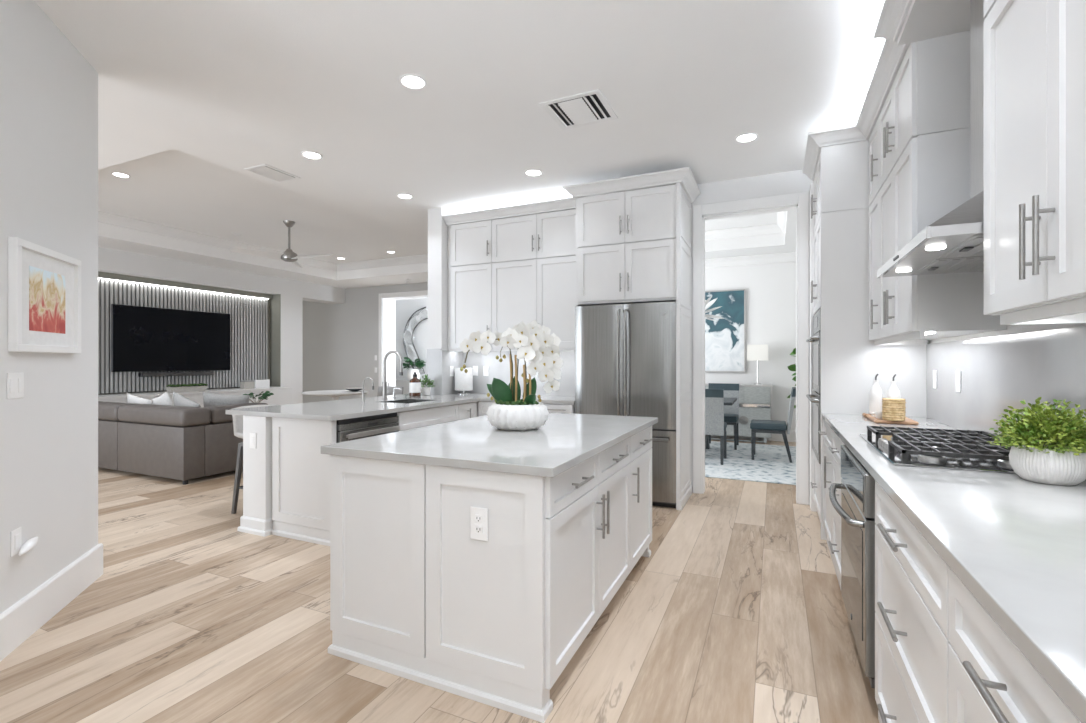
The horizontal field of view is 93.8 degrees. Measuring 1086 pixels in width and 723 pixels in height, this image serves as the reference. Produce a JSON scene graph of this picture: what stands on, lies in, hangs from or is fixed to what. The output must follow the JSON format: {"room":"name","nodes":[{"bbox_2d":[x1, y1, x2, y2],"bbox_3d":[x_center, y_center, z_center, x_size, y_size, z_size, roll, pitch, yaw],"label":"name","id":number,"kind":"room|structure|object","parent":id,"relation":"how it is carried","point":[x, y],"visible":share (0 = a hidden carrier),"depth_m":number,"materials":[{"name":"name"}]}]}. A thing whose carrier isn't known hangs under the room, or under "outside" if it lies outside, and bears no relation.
{"room":"kitchen","nodes":[
{"label":"kitchen","id":0,"kind":"room"},
{"bbox_2d":[0,0,97,613],"bbox_3d":[-2.328,-0.225,1.875,0.150,3.050,2.526,0,0,-21],"label":"wall","id":1,"kind":"structure","parent":0,"point":[49,90],"depth_m":2.55,"materials":[{"name":"paint"}]},
{"bbox_2d":[7,372,23,398],"bbox_3d":[-2.411,0.110,2.325,0.008,0.118,0.118,0,0,-21],"label":"light switch","id":2,"kind":"object","parent":1,"relation":"attached to","point":[15,381],"visible":1,"depth_m":2.32,"materials":[{"name":"white plastic"}]},
{"bbox_2d":[10,527,21,556],"bbox_3d":[-2.412,0.825,2.327,0.008,0.115,0.075,0,0,-21],"label":"wall outlet","id":3,"kind":"object","parent":1,"relation":"attached to","point":[15,535],"visible":0.91,"depth_m":2.32,"materials":[{"name":"white plastic"}]},
{"bbox_2d":[19,537,37,555],"bbox_3d":[-2.400,0.860,2.370,0.044,0.050,0.130,0,0,-20],"label":"night light","id":4,"kind":"object","parent":1,"relation":"attached to","point":[31,543],"visible":1,"depth_m":2.35,"materials":[{"name":"white plastic"}]},
{"bbox_2d":[8,237,80,352],"bbox_3d":[-2.481,-0.302,2.550,0.035,0.515,0.575,0,0,-21],"label":"framed print","id":5,"kind":"object","parent":1,"relation":"attached to","point":[44,284],"visible":1,"depth_m":2.50,"materials":[{"name":"white plastic"}]},
{"bbox_2d":[0,543,102,661],"bbox_3d":[-2.323,1.204,1.887,0.168,0.193,2.544,0,0,-21],"label":"baseboard","id":6,"kind":"structure","parent":1,"relation":"attached to","point":[30,613],"depth_m":2.53,"materials":[{"name":"paint"}]},
{"bbox_2d":[98,247,344,403],"bbox_3d":[-7.154,-0.225,7.515,0.450,3.050,10.550,0,0,24],"label":"wall","id":7,"kind":"structure","parent":0,"point":[293,293],"depth_m":10.29,"materials":[{"name":"paint"}]},
{"bbox_2d":[98,294,280,394],"bbox_3d":[-6.491,-0.055,8.971,0.450,2.710,3.850,0,0,24],"label":"wall niche","id":8,"kind":"object","parent":7,"relation":"in","point":[274,305],"visible":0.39,"depth_m":10.67,"materials":[{"name":"paint"}]},
{"bbox_2d":[98,271,272,392],"bbox_3d":[-6.522,-0.455,8.980,0.084,1.909,3.820,0,0,24],"label":"panel","id":9,"kind":"object","parent":8,"relation":"attached to","point":[248,315],"visible":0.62,"depth_m":9.19,"materials":[{"name":"paint"}]},
{"bbox_2d":[111,304,229,371],"bbox_3d":[-6.471,-0.375,8.962,0.061,1.090,1.930,0,0,24],"label":"television","id":10,"kind":"object","parent":9,"relation":"attached to","point":[143,339],"visible":1,"depth_m":8.81,"materials":[{"name":"black plastic"}]},
{"bbox_2d":[138,372,213,376],"bbox_3d":[-6.447,0.222,8.979,0.092,0.067,1.200,0,0,24],"label":"soundbar","id":11,"kind":"object","parent":9,"relation":"attached to","point":[156,374],"visible":1,"depth_m":8.87,"materials":[{"name":"black plastic"}]},
{"bbox_2d":[98,277,268,298],"bbox_3d":[-6.499,-1.313,8.947,0.014,0.024,3.680,0,0,24],"label":"strip light","id":12,"kind":"object","parent":9,"relation":"attached to","point":[98,277],"visible":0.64,"depth_m":8.96,"materials":[{"name":"white plastic"}]},
{"bbox_2d":[98,149,427,263],"bbox_3d":[-3.755,-2.101,7.561,4.300,0.058,5.850,0,0,24],"label":"ceiling","id":13,"kind":"structure","parent":0,"point":[174,188],"depth_m":6.92,"materials":[{"name":"paint"}]},
{"bbox_2d":[230,220,335,267],"bbox_3d":[-3.686,-1.777,7.438,1.290,0.590,1.352,0,0,24],"label":"ceiling fan","id":14,"kind":"object","parent":13,"relation":"hanging from","point":[288,255],"visible":1,"depth_m":7.42,"materials":[{"name":"silver metal"}]},
{"bbox_2d":[396,298,427,386],"bbox_3d":[-2.518,-0.225,12.327,4.400,3.050,1.150,0,0,24],"label":"wall","id":15,"kind":"structure","parent":0,"point":[405,309],"depth_m":13.22,"materials":[{"name":"paint"}]},
{"bbox_2d":[403,307,427,373],"bbox_3d":[-3.226,-0.542,13.078,0.916,1.721,0.082,0,0,24],"label":"wall sculpture","id":16,"kind":"object","parent":15,"relation":"attached to","point":[416,317],"visible":0.85,"depth_m":13.13,"materials":[{"name":"metal"}]},
{"bbox_2d":[0,437,878,722],"bbox_3d":[-2.686,1.360,6.167,16.000,0.120,17.000,0,0,24],"label":"floor","id":17,"kind":"structure","parent":0,"point":[736,612],"depth_m":2.41,"materials":[{"name":"brown wood"}]},
{"bbox_2d":[98,401,267,484],"bbox_3d":[-4.857,0.902,6.364,2.879,0.795,1.022,0,0,24],"label":"sectional sofa","id":18,"kind":"object","parent":17,"relation":"on","point":[184,443],"visible":0.64,"depth_m":5.61,"materials":[{"name":"grey fabric"}]},
{"bbox_2d":[98,402,136,420],"bbox_3d":[-5.199,0.599,6.129,0.809,0.187,0.312,0,0,24],"label":"cushion","id":19,"kind":"object","parent":18,"relation":"on","point":[107,411],"depth_m":5.92,"materials":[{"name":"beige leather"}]},
{"bbox_2d":[127,393,152,403],"bbox_3d":[-5.110,0.640,6.491,0.522,0.474,0.198,0,0,18],"label":"throw pillow","id":20,"kind":"object","parent":18,"relation":"on","point":[131,398],"visible":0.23,"depth_m":6.40,"materials":[{"name":"white fabric"}]},
{"bbox_2d":[151,392,173,405],"bbox_3d":[-4.693,0.625,6.345,0.551,0.521,0.196,0,0,32],"label":"throw pillow","id":21,"kind":"object","parent":18,"relation":"on","point":[164,399],"visible":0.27,"depth_m":6.22,"materials":[{"name":"white fabric"}]},
{"bbox_2d":[118,404,210,426],"bbox_3d":[-4.259,0.599,5.702,1.242,0.187,0.312,0,0,24],"label":"cushion","id":22,"kind":"object","parent":18,"relation":"on","point":[139,415],"depth_m":5.52,"materials":[{"name":"grey fabric"}]},
{"bbox_2d":[173,391,200,406],"bbox_3d":[-4.212,0.630,6.049,0.582,0.550,0.213,0,0,21],"label":"throw pillow","id":23,"kind":"object","parent":18,"relation":"on","point":[179,400],"visible":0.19,"depth_m":5.96,"materials":[{"name":"grey fabric"}]},
{"bbox_2d":[203,392,249,406],"bbox_3d":[-3.888,0.610,6.231,0.536,0.490,0.207,0,0,-21],"label":"throw pillow","id":24,"kind":"object","parent":18,"relation":"on","point":[209,399],"visible":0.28,"depth_m":6.14,"materials":[{"name":"grey fabric"}]},
{"bbox_2d":[203,402,267,423],"bbox_3d":[-3.597,0.599,5.962,0.252,0.187,0.708,0,0,24],"label":"cushion","id":25,"kind":"object","parent":18,"relation":"on","point":[218,415],"depth_m":5.70,"materials":[{"name":"grey fabric"}]},
{"bbox_2d":[98,386,292,406],"bbox_3d":[-6.191,0.912,8.895,0.620,0.775,3.680,0,0,24],"label":"media console","id":26,"kind":"object","parent":17,"relation":"on","point":[282,395],"visible":0.26,"depth_m":9.27,"materials":[{"name":"paint"}]},
{"bbox_2d":[165,383,207,392],"bbox_3d":[-6.159,0.453,8.794,0.185,0.141,0.624,0,0,24],"label":"trough","id":27,"kind":"object","parent":26,"relation":"on","point":[195,387],"visible":1,"depth_m":8.72,"materials":[{"name":"white ceramic"}]},
{"bbox_2d":[98,386,292,399],"bbox_3d":[-6.191,0.544,8.895,0.620,0.039,3.680,0,0,24],"label":"countertop","id":28,"kind":"structure","parent":26,"relation":"on","point":[152,394],"depth_m":8.60,"materials":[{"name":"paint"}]},
{"bbox_2d":[240,380,254,388],"bbox_3d":[-5.719,0.446,9.834,0.126,0.154,0.226,0,0,24],"label":"storage box","id":29,"kind":"object","parent":26,"relation":"on","point":[248,384],"visible":1,"depth_m":9.77,"materials":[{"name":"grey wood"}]},
{"bbox_2d":[255,379,269,387],"bbox_3d":[-5.543,0.441,10.028,0.040,0.164,0.300,0,0,24],"label":"sign","id":30,"kind":"object","parent":26,"relation":"on","point":[258,383],"visible":0.98,"depth_m":10.01,"materials":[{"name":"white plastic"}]},
{"bbox_2d":[231,404,277,513],"bbox_3d":[-2.410,0.848,4.448,0.520,0.907,0.482,0,0,24],"label":"counter stool","id":31,"kind":"object","parent":17,"relation":"on","point":[237,419],"visible":0.18,"depth_m":4.33,"materials":[{"name":"fabric"}]},
{"bbox_2d":[301,390,367,399],"bbox_3d":[-3.611,0.912,8.841,1.080,0.774,1.080,0,0,24],"label":"round table","id":32,"kind":"object","parent":17,"relation":"on","point":[335,394],"visible":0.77,"depth_m":8.60,"materials":[{"name":"white"}]},
{"bbox_2d":[237,401,477,545],"bbox_3d":[-1.362,0.857,4.883,0.966,0.886,2.611,0,0,24],"label":"base cabinet","id":33,"kind":"object","parent":17,"relation":"on","point":[286,478],"visible":0.35,"depth_m":3.79,"materials":[{"name":"paint"}]},
{"bbox_2d":[336,412,399,442],"bbox_3d":[-1.566,0.808,4.015,0.622,0.783,0.630,0,0,24],"label":"dishwasher","id":34,"kind":"object","parent":33,"relation":"in","point":[350,429],"visible":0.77,"depth_m":3.84,"materials":[{"name":"metal"}]},
{"bbox_2d":[226,393,574,420],"bbox_3d":[-0.964,0.396,4.707,2.165,0.035,2.589,0,0,24],"label":"countertop","id":35,"kind":"structure","parent":33,"relation":"on","point":[333,410],"depth_m":4.27,"materials":[{"name":"white stone"}]},
{"bbox_2d":[382,351,402,398],"bbox_3d":[-1.500,0.134,5.092,0.257,0.488,0.084,0,0,24],"label":"kitchen faucet","id":36,"kind":"object","parent":35,"relation":"on","point":[385,388],"visible":1,"depth_m":5.10,"materials":[{"name":"silver metal"}]},
{"bbox_2d":[385,399,433,402],"bbox_3d":[-1.290,0.499,4.889,0.396,0.231,0.506,0,0,24],"label":"sink","id":37,"kind":"object","parent":35,"relation":"in","point":[405,400],"visible":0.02,"depth_m":5.13,"materials":[{"name":"metal"}]},
{"bbox_2d":[409,372,420,395],"bbox_3d":[-1.397,0.246,5.548,0.123,0.261,0.123,0,0,24],"label":"soap bottle","id":38,"kind":"object","parent":35,"relation":"on","point":[415,383],"visible":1,"depth_m":5.50,"materials":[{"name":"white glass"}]},
{"bbox_2d":[420,374,433,394],"bbox_3d":[-1.298,0.259,5.680,0.185,0.236,0.194,0,0,24],"label":"potted herb","id":39,"kind":"object","parent":35,"relation":"on","point":[425,390],"visible":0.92,"depth_m":5.65,"materials":[{"name":"green plant"}]},
{"bbox_2d":[455,368,472,393],"bbox_3d":[-0.922,0.208,5.914,0.208,0.339,0.208,0,0,24],"label":"paper towel holder","id":40,"kind":"object","parent":35,"relation":"on","point":[463,381],"visible":0.8,"depth_m":5.83,"materials":[{"name":"white paper"}]},
{"bbox_2d":[377,386,402,395],"bbox_3d":[-3.011,0.894,9.685,0.579,0.814,0.621,0,0,13],"label":"lounge chair","id":41,"kind":"object","parent":17,"relation":"on","point":[380,388],"visible":0.14,"depth_m":9.93,"materials":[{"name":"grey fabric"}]},
{"bbox_2d":[396,379,421,393],"bbox_3d":[-3.493,0.885,12.963,0.840,0.830,0.340,0,0,24],"label":"console table","id":42,"kind":"object","parent":17,"relation":"on","point":[400,383],"visible":0.09,"depth_m":12.77,"materials":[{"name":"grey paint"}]},
{"bbox_2d":[403,357,425,379],"bbox_3d":[-3.287,0.177,12.828,0.756,0.583,0.458,0,0,24],"label":"vase","id":43,"kind":"object","parent":42,"relation":"on","point":[419,364],"visible":0.95,"depth_m":12.76,"materials":[{"name":"white ceramic"}]},
{"bbox_2d":[328,426,651,722],"bbox_3d":[-0.094,0.857,2.830,1.107,0.886,1.748,0,0,24],"label":"base cabinet","id":44,"kind":"object","parent":17,"relation":"on","point":[497,621],"visible":0.94,"depth_m":2.05,"materials":[{"name":"paint"}]},
{"bbox_2d":[470,506,487,540],"bbox_3d":[-0.247,0.625,1.956,0.078,0.125,0.008,0,0,24],"label":"wall outlet","id":45,"kind":"object","parent":44,"relation":"attached to","point":[478,516],"visible":1,"depth_m":1.95,"materials":[{"name":"white plastic"}]},
{"bbox_2d":[321,412,657,477],"bbox_3d":[-0.109,0.396,2.854,1.133,0.035,1.795,0,0,24],"label":"countertop","id":46,"kind":"structure","parent":44,"relation":"on","point":[565,440],"depth_m":2.31,"materials":[{"name":"white stone"}]},
{"bbox_2d":[459,320,563,430],"bbox_3d":[-0.155,0.070,2.884,0.551,0.614,0.346,0,0,24],"label":"potted orchid","id":47,"kind":"object","parent":46,"relation":"on","point":[509,412],"visible":1,"depth_m":2.82,"materials":[{"name":"white plant"}]},
{"bbox_2d":[478,401,574,416],"bbox_3d":[-0.083,0.857,5.361,1.074,0.886,0.660,0,0,24],"label":"base cabinet","id":48,"kind":"object","parent":17,"relation":"on","point":[483,406],"visible":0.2,"depth_m":4.97,"materials":[{"name":"paint"}]},
{"bbox_2d":[575,302,675,507],"bbox_3d":[0.846,0.388,4.896,0.953,1.825,0.697,0,0,24],"label":"refrigerator","id":49,"kind":"object","parent":17,"relation":"on","point":[625,354],"visible":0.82,"depth_m":4.58,"materials":[{"name":"metal"}]},
{"bbox_2d":[563,167,700,509],"bbox_3d":[0.871,-0.177,4.904,1.163,2.955,0.750,0,0,24],"label":"refrigerator surround","id":50,"kind":"object","parent":17,"relation":"on","point":[634,246],"visible":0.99,"depth_m":4.64,"materials":[{"name":"paint"}]},
{"bbox_2d":[705,383,771,443],"bbox_3d":[2.938,0.838,8.457,1.590,0.925,0.422,0,0,24],"label":"credenza","id":51,"kind":"object","parent":17,"relation":"on","point":[755,401],"visible":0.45,"depth_m":8.06,"materials":[{"name":"grey wood"}]},
{"bbox_2d":[747,345,768,384],"bbox_3d":[3.477,0.052,8.229,0.320,0.644,0.200,0,0,24],"label":"table lamp","id":52,"kind":"object","parent":51,"relation":"on","point":[757,353],"visible":1,"depth_m":8.15,"materials":[{"name":"white fabric"}]},
{"bbox_2d":[705,441,795,484],"bbox_3d":[1.904,1.295,7.138,3.950,0.010,2.670,0,0,24],"label":"area rug","id":53,"kind":"object","parent":17,"relation":"on","point":[770,464],"visible":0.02,"depth_m":6.36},
{"bbox_2d":[705,389,726,464],"bbox_3d":[2.137,0.817,6.625,0.452,0.945,0.550,0,0,24],"label":"dining chair","id":54,"kind":"object","parent":53,"relation":"on","point":[715,424],"visible":0.5,"depth_m":6.37,"materials":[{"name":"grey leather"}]},
{"bbox_2d":[705,397,736,452],"bbox_3d":[1.796,0.912,7.445,1.900,0.755,0.960,0,0,24],"label":"dining table","id":55,"kind":"object","parent":53,"relation":"on","point":[727,401],"visible":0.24,"depth_m":7.08,"materials":[{"name":"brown wood"}]},
{"bbox_2d":[708,383,738,449],"bbox_3d":[2.728,0.817,7.729,0.452,0.945,0.550,0,0,24],"label":"dining chair","id":56,"kind":"object","parent":53,"relation":"on","point":[731,413],"visible":0.56,"depth_m":7.84,"materials":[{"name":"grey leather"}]},
{"bbox_2d":[750,387,795,462],"bbox_3d":[3.061,0.817,6.759,0.550,0.945,0.452,0,0,24],"label":"dining chair","id":57,"kind":"object","parent":53,"relation":"on","point":[757,426],"visible":1,"depth_m":6.59,"materials":[{"name":"fabric"}]},
{"bbox_2d":[818,419,835,571],"bbox_3d":[2.176,0.857,3.307,0.650,0.886,0.613,0,0,24],"label":"base cabinet","id":58,"kind":"object","parent":17,"relation":"on","point":[827,431],"visible":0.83,"depth_m":3.46,"materials":[{"name":"paint"}]},
{"bbox_2d":[828,430,844,588],"bbox_3d":[1.911,0.857,2.726,0.650,0.886,0.653,0,0,24],"label":"base cabinet","id":59,"kind":"object","parent":17,"relation":"on","point":[835,546],"visible":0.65,"depth_m":2.92,"materials":[{"name":"paint"}]},
{"bbox_2d":[829,445,875,688],"bbox_3d":[1.574,0.808,2.105,0.669,0.783,0.740,0,0,24],"label":"oven","id":60,"kind":"object","parent":17,"relation":"on","point":[856,510],"visible":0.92,"depth_m":1.99,"materials":[{"name":"metal"}]},
{"bbox_2d":[810,140,929,539],"bbox_3d":[2.468,-0.132,3.939,0.688,2.864,0.775,0,0,24],"label":"tall cabinet","id":61,"kind":"object","parent":17,"relation":"on","point":[850,361],"visible":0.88,"depth_m":3.65,"materials":[{"name":"paint"}]},
{"bbox_2d":[806,308,820,463],"bbox_3d":[2.401,0.183,3.973,0.582,1.154,0.738,0,0,24],"label":"double wall oven","id":62,"kind":"object","parent":61,"relation":"in","point":[815,339],"visible":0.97,"depth_m":3.95,"materials":[{"name":"metal"}]},
{"bbox_2d":[803,39,909,180],"bbox_3d":[2.035,-1.610,3.433,0.410,0.090,2.005,0,0,24],"label":"trim","id":63,"kind":"structure","parent":61,"relation":"on","point":[891,57],"depth_m":3.30,"materials":[{"name":"paint"}]},
{"bbox_2d":[875,481,949,722],"bbox_3d":[1.278,0.857,1.336,0.650,0.886,0.887,0,0,24],"label":"base cabinet","id":64,"kind":"object","parent":17,"relation":"on","point":[911,578],"visible":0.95,"depth_m":1.37,"materials":[{"name":"paint"}]},
{"bbox_2d":[948,567,1080,722],"bbox_3d":[0.916,0.857,0.541,0.650,0.886,0.848,0,0,24],"label":"base cabinet","id":65,"kind":"object","parent":17,"relation":"on","point":[990,680],"visible":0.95,"depth_m":0.85,"materials":[{"name":"paint"}]},
{"bbox_2d":[822,413,1085,722],"bbox_3d":[1.488,0.396,1.750,0.621,0.035,4.019,0,0,24],"label":"countertop","id":66,"kind":"structure","parent":65,"relation":"on","point":[1017,544],"depth_m":1.08,"materials":[{"name":"white stone"}]},
{"bbox_2d":[862,413,918,424],"bbox_3d":[2.214,0.366,3.255,0.228,0.026,0.440,0,0,24],"label":"cutting board","id":67,"kind":"object","parent":66,"relation":"on","point":[908,421],"visible":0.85,"depth_m":3.08,"materials":[{"name":"brown wood"}]},
{"bbox_2d":[869,374,882,414],"bbox_3d":[2.251,0.219,3.436,0.076,0.275,0.075,0,0,24],"label":"oil bottle","id":68,"kind":"object","parent":67,"relation":"on","point":[875,394],"visible":0.92,"depth_m":3.41,"materials":[{"name":"white ceramic"}]},
{"bbox_2d":[886,374,900,397],"bbox_3d":[2.278,0.219,3.303,0.076,0.275,0.075,0,0,24],"label":"oil bottle","id":69,"kind":"object","parent":67,"relation":"on","point":[893,391],"visible":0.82,"depth_m":3.28,"materials":[{"name":"white ceramic"}]},
{"bbox_2d":[882,398,905,420],"bbox_3d":[2.135,0.291,3.093,0.124,0.130,0.125,0,0,24],"label":"wicker basket","id":70,"kind":"object","parent":67,"relation":"on","point":[893,409],"visible":1,"depth_m":3.05,"materials":[{"name":"wicker"}]},
{"bbox_2d":[860,426,1015,473],"bbox_3d":[1.679,0.349,2.114,0.515,0.056,0.820,0,0,24],"label":"gas cooktop","id":71,"kind":"object","parent":66,"relation":"in","point":[943,449],"visible":0.8,"depth_m":1.97,"materials":[{"name":"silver metal"}]},
{"bbox_2d":[987,397,1085,484],"bbox_3d":[1.589,0.245,1.598,0.295,0.265,0.294,0,0,28],"label":"boxwood plant","id":72,"kind":"object","parent":66,"relation":"on","point":[1056,455],"visible":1,"depth_m":1.56,"materials":[{"name":"green plant"}]},
{"bbox_2d":[1009,442,1085,484],"bbox_3d":[1.596,0.322,1.603,0.186,0.111,0.186,0,0,24],"label":"bowl","id":73,"kind":"object","parent":66,"relation":"on","point":[1054,467],"depth_m":1.54,"materials":[{"name":"ceramic"}]},
{"bbox_3d":[-4.758,1.080,8.374,0.700,0.440,1.000,0,0,24],"label":"coffee table","id":74,"kind":"object","parent":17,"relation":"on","visible":0},
{"bbox_2d":[243,391,273,402],"bbox_3d":[-4.723,0.677,8.400,0.506,0.365,0.438,0,0,24],"label":"plant","id":75,"kind":"object","parent":74,"relation":"on","point":[265,395],"visible":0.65,"depth_m":8.42,"materials":[{"name":"green plant"}]},
{"bbox_2d":[428,207,454,350],"bbox_3d":[-0.237,-0.225,8.001,0.192,3.050,4.833,0,0,24],"label":"wall","id":76,"kind":"structure","parent":0,"point":[437,228],"depth_m":5.80,"materials":[{"name":"paint"}]},
{"bbox_2d":[427,349,441,394],"bbox_3d":[-1.243,0.134,5.792,0.192,0.557,0.020,0,0,24],"label":"backsplash","id":77,"kind":"structure","parent":76,"relation":"attached to","point":[433,355],"depth_m":5.78,"materials":[{"name":"white tile"}]},
{"bbox_2d":[441,350,462,394],"bbox_3d":[-1.060,0.126,5.936,0.020,0.502,0.432,0,0,24],"label":"backsplash","id":78,"kind":"structure","parent":76,"relation":"attached to","point":[448,359],"depth_m":5.87,"materials":[{"name":"white tile"}]},
{"bbox_2d":[34,0,884,288],"bbox_3d":[-2.974,-1.950,4.870,12.350,0.400,12.800,0,0,24],"label":"ceiling","id":79,"kind":"structure","parent":0,"point":[237,85],"depth_m":3.32,"materials":[{"name":"paint"}]},
{"bbox_2d":[98,211,427,270],"bbox_3d":[-3.734,-2.003,7.546,4.048,0.136,5.558,0,0,24],"label":"trim","id":80,"kind":"structure","parent":79,"relation":"attached to","point":[103,217],"depth_m":8.56,"materials":[{"name":"paint"}]},
{"bbox_2d":[244,164,300,182],"bbox_3d":[-2.508,-1.745,4.724,0.280,0.010,0.380,0,0,24],"label":"ceiling vent","id":81,"kind":"object","parent":79,"relation":"in","point":[267,171],"visible":1,"depth_m":4.71,"materials":[{"name":"white plastic"}]},
{"bbox_2d":[301,151,322,159],"bbox_3d":[-1.958,-1.745,4.305,0.170,0.008,0.170,0,0,24],"label":"recessed light","id":82,"kind":"object","parent":79,"relation":"in","point":[312,155],"visible":1,"depth_m":4.31,"materials":[{"name":"white plastic"}]},
{"bbox_2d":[399,74,426,89],"bbox_3d":[-0.812,-1.745,3.175,0.170,0.008,0.170,0,0,24],"label":"recessed light","id":83,"kind":"object","parent":79,"relation":"in","point":[410,81],"visible":1,"depth_m":3.17,"materials":[{"name":"white plastic"}]},
{"bbox_2d":[539,89,617,129],"bbox_3d":[0.256,-1.742,3.542,0.430,0.016,0.430,0,0,24],"label":"ceiling vent","id":84,"kind":"object","parent":79,"relation":"in","point":[590,107],"visible":1,"depth_m":3.52,"materials":[{"name":"white plastic"}]},
{"bbox_2d":[705,296,723,320],"bbox_3d":[2.168,-1.325,7.213,0.768,1.469,0.734,0,0,24],"label":"chandelier","id":85,"kind":"object","parent":79,"relation":"hanging from","point":[708,304],"visible":0.19,"depth_m":7.13,"materials":[{"name":"silver metal"}]},
{"bbox_2d":[705,211,785,240],"bbox_3d":[1.713,-1.994,7.214,3.138,0.129,2.348,0,0,24],"label":"trim","id":86,"kind":"structure","parent":79,"relation":"attached to","point":[778,228],"depth_m":7.77,"materials":[{"name":"paint"}]},
{"bbox_2d":[735,133,757,142],"bbox_3d":[1.590,-1.745,3.969,0.170,0.008,0.170,0,0,24],"label":"recessed light","id":87,"kind":"object","parent":79,"relation":"in","point":[746,137],"visible":1,"depth_m":3.96,"materials":[{"name":"white plastic"}]},
{"bbox_2d":[486,402,548,430],"bbox_3d":[-0.142,0.305,2.878,0.360,0.144,0.355,0,0,24],"label":"bowl","id":88,"kind":"object","parent":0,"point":[516,416],"depth_m":2.75,"materials":[{"name":"white ceramic"}]},
{"bbox_2d":[303,262,795,429],"bbox_3d":[-1.144,-0.225,10.822,13.950,3.050,0.450,0,0,24],"label":"wall","id":89,"kind":"structure","parent":0,"point":[770,289],"depth_m":8.78,"materials":[{"name":"paint"}]},
{"bbox_2d":[379,290,427,385],"bbox_3d":[-2.859,-0.135,11.592,1.880,2.870,0.470,0,0,24],"label":"door frame","id":90,"kind":"structure","parent":89,"relation":"in","point":[387,301],"depth_m":11.84,"materials":[{"name":"paint"}]},
{"bbox_2d":[705,289,744,371],"bbox_3d":[2.718,-0.515,8.793,1.460,1.390,0.040,0,0,24],"label":"abstract painting","id":91,"kind":"object","parent":89,"relation":"attached to","point":[724,338],"visible":0.4,"depth_m":8.61,"materials":[{"name":"paint"}]},
{"bbox_2d":[705,252,795,268],"bbox_3d":[2.028,-1.677,7.031,4.733,0.144,3.819,0,0,24],"label":"trim","id":92,"kind":"structure","parent":89,"relation":"attached to","point":[787,257],"depth_m":8.42,"materials":[{"name":"paint"}]},
{"bbox_2d":[711,430,795,441],"bbox_3d":[2.029,1.204,7.031,4.734,0.193,3.820,0,0,24],"label":"baseboard","id":93,"kind":"structure","parent":89,"relation":"attached to","point":[791,437],"depth_m":8.29,"materials":[{"name":"paint"}]},
{"bbox_2d":[691,170,813,492],"bbox_3d":[1.053,-0.225,5.300,4.395,3.050,0.120,0,0,24],"label":"wall","id":94,"kind":"structure","parent":0,"point":[790,182],"depth_m":4.85,"materials":[{"name":"paint"}]},
{"bbox_2d":[447,220,492,351],"bbox_3d":[-0.776,-0.839,5.857,0.600,1.452,0.378,0,0,24],"label":"upper cabinet","id":95,"kind":"object","parent":94,"relation":"attached to","point":[469,245],"visible":0.74,"depth_m":5.73,"materials":[{"name":"paint"}]},
{"bbox_2d":[463,351,574,395],"bbox_3d":[-0.204,0.144,5.795,1.694,0.538,0.020,0,0,24],"label":"backsplash","id":96,"kind":"structure","parent":94,"relation":"attached to","point":[499,370],"depth_m":5.88,"materials":[{"name":"white tile"}]},
{"bbox_2d":[492,209,575,350],"bbox_3d":[-0.003,-0.839,5.505,1.096,1.452,0.378,0,0,24],"label":"upper cabinet","id":97,"kind":"object","parent":94,"relation":"attached to","point":[534,256],"visible":0.68,"depth_m":5.37,"materials":[{"name":"paint"}]},
{"bbox_2d":[442,197,575,225],"bbox_3d":[-0.351,-1.610,5.468,1.697,0.090,0.115,0,0,24],"label":"trim","id":98,"kind":"structure","parent":97,"relation":"attached to","point":[569,203],"depth_m":5.44,"materials":[{"name":"paint"}]},
{"bbox_2d":[693,191,808,504],"bbox_3d":[1.977,-0.120,4.880,1.016,2.840,0.161,0,0,24],"label":"door frame","id":99,"kind":"structure","parent":94,"relation":"in","point":[799,202],"depth_m":4.79,"materials":[{"name":"paint"}]},
{"bbox_2d":[809,183,816,511],"bbox_3d":[2.394,-0.125,4.503,0.045,2.850,0.220,0,0,24],"label":"trim","id":100,"kind":"structure","parent":94,"relation":"attached to","point":[811,191],"depth_m":4.41,"materials":[{"name":"paint"}]},
{"bbox_2d":[930,323,1085,343],"bbox_3d":[1.381,-0.225,0.536,0.150,3.050,8.520,0,0,24],"label":"wall","id":101,"kind":"structure","parent":0,"point":[1025,328],"depth_m":2.22,"materials":[{"name":"paint"}]},
{"bbox_2d":[874,0,969,45],"bbox_3d":[1.532,-1.595,1.653,0.500,0.120,1.818,0,0,24],"label":"crown molding","id":102,"kind":"structure","parent":101,"relation":"attached to","point":[901,21],"depth_m":2.31,"materials":[{"name":"paint"}]},
{"bbox_2d":[877,0,985,277],"bbox_3d":[1.678,-0.967,1.989,0.494,1.133,0.892,0,0,24],"label":"range hood","id":103,"kind":"object","parent":101,"relation":"attached to","point":[954,243],"visible":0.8,"depth_m":2.01,"materials":[{"name":"metal"}]},
{"bbox_2d":[869,30,1006,344],"bbox_3d":[2.182,-0.839,2.953,0.394,1.452,1.252,0,0,24],"label":"upper cabinet","id":104,"kind":"object","parent":101,"relation":"attached to","point":[919,140],"visible":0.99,"depth_m":2.44,"materials":[{"name":"paint"}]},
{"bbox_2d":[926,326,1085,441],"bbox_3d":[1.780,0.147,1.617,0.020,0.530,4.019,0,0,24],"label":"backsplash","id":105,"kind":"structure","parent":101,"relation":"attached to","point":[998,373],"depth_m":2.32,"materials":[{"name":"white tile"}]},
{"bbox_2d":[984,0,1085,324],"bbox_3d":[1.371,-0.839,1.171,0.394,1.452,0.832,0,0,24],"label":"upper cabinet","id":106,"kind":"object","parent":101,"relation":"attached to","point":[1035,50],"visible":1,"depth_m":1.32,"materials":[{"name":"paint"}]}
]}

